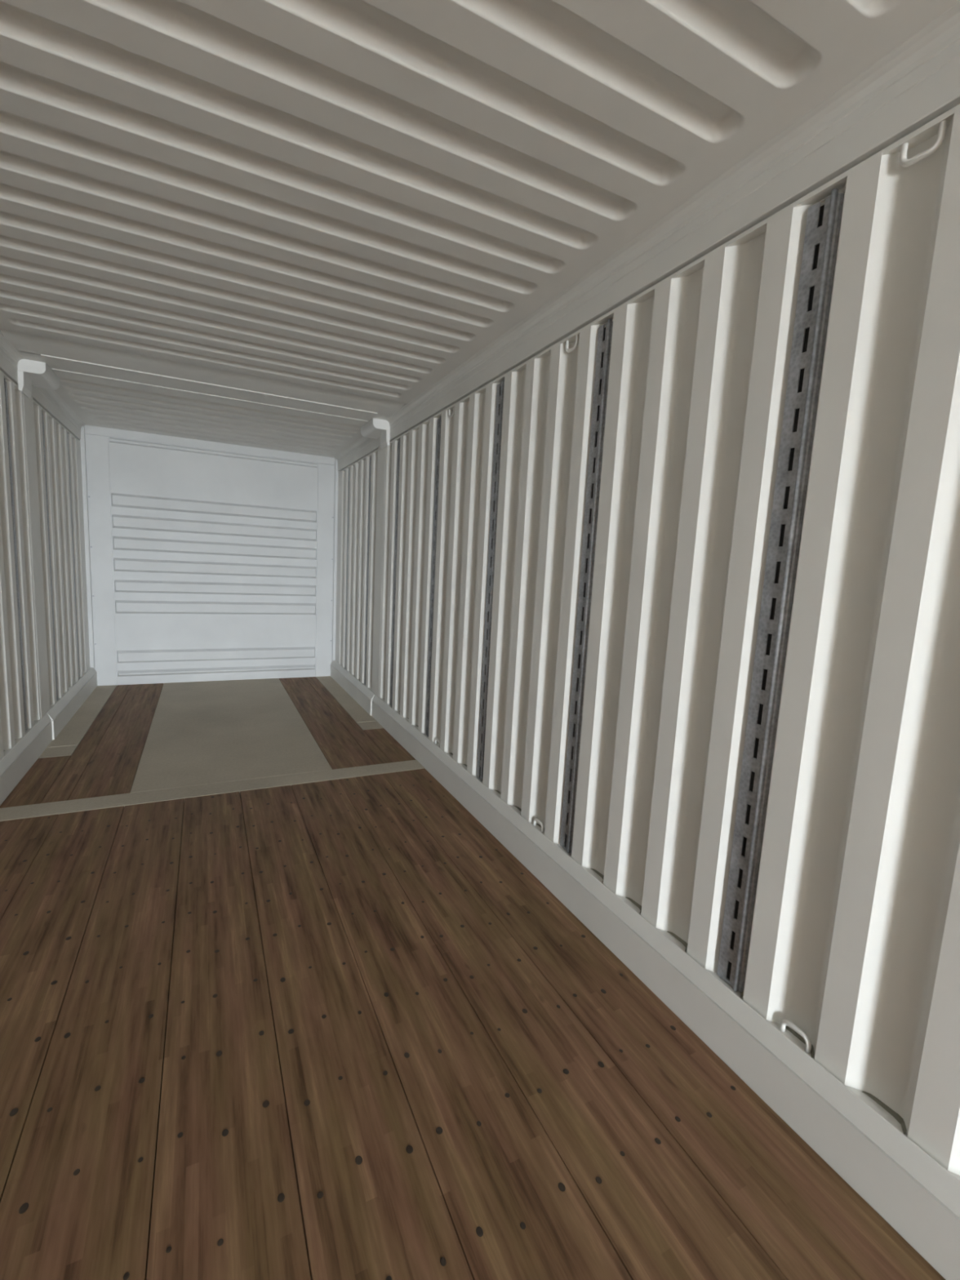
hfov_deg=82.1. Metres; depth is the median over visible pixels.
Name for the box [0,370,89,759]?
wall
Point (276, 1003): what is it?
floor
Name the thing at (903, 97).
rail
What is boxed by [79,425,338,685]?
wall
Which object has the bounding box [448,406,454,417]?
ring
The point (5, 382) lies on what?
track
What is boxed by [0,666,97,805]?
baseboard
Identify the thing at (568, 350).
ring
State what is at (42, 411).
track
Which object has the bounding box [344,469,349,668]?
track
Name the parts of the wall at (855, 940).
panel, wall post, panel, panel, panel, panel, panel, panel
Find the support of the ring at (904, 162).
hanging from the rail at (903, 97)
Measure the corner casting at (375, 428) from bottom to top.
0.205 m
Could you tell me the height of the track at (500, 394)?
2.249 m
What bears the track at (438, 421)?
attached to the wall at (855, 940)
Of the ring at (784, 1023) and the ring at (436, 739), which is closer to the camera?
the ring at (784, 1023)
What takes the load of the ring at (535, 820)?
on the baseboard at (860, 1140)
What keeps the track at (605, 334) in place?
attached to the wall at (855, 940)
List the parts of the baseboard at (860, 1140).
rail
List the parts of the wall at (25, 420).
panel, panel, wall post, panel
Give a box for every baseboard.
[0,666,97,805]
[330,660,959,1279]
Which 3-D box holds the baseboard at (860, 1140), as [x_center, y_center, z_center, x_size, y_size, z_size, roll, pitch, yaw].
[1.720,1.491,-0.151,0.125,0.242,15.987,-1,9,-26]
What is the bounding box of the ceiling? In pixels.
[0,0,959,457]
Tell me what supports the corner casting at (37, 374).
attached to the wall at (25, 420)
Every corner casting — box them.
[17,359,59,398]
[360,417,390,448]
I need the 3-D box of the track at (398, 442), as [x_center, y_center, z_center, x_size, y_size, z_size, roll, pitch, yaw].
[-0.717,-0.534,4.694,0.025,2.249,0.089,0,8,-23]
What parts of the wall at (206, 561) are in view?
corner post, corner post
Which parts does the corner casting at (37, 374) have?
bracket leg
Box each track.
[4,377,27,732]
[41,410,57,701]
[67,435,79,678]
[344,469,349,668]
[364,456,371,684]
[389,439,399,706]
[424,416,441,736]
[476,380,504,781]
[560,318,613,853]
[716,188,844,991]
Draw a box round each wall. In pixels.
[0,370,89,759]
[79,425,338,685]
[335,106,959,1175]
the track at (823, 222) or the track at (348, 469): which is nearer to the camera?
the track at (823, 222)
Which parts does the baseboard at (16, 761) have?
rail, rail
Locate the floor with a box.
[0,675,945,1279]
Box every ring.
[435,737,439,746]
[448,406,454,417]
[533,817,544,832]
[565,334,578,352]
[779,1018,811,1053]
[898,120,946,167]
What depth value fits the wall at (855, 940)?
1.66 m
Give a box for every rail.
[0,330,85,440]
[333,1,959,472]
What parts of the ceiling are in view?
roof panel, roof panel, roof panel, beam plate, beam plate, roof panel, roof panel, roof panel, roof panel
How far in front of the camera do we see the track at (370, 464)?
5.47 m
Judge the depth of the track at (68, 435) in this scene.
5.12 m
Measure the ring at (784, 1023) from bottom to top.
0.047 m
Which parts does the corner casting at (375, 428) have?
bracket leg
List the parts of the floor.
wing plate, wing plate, cross plate, tunnel plate, wing plate, wing plate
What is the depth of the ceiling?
1.69 m
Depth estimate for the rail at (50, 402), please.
4.21 m

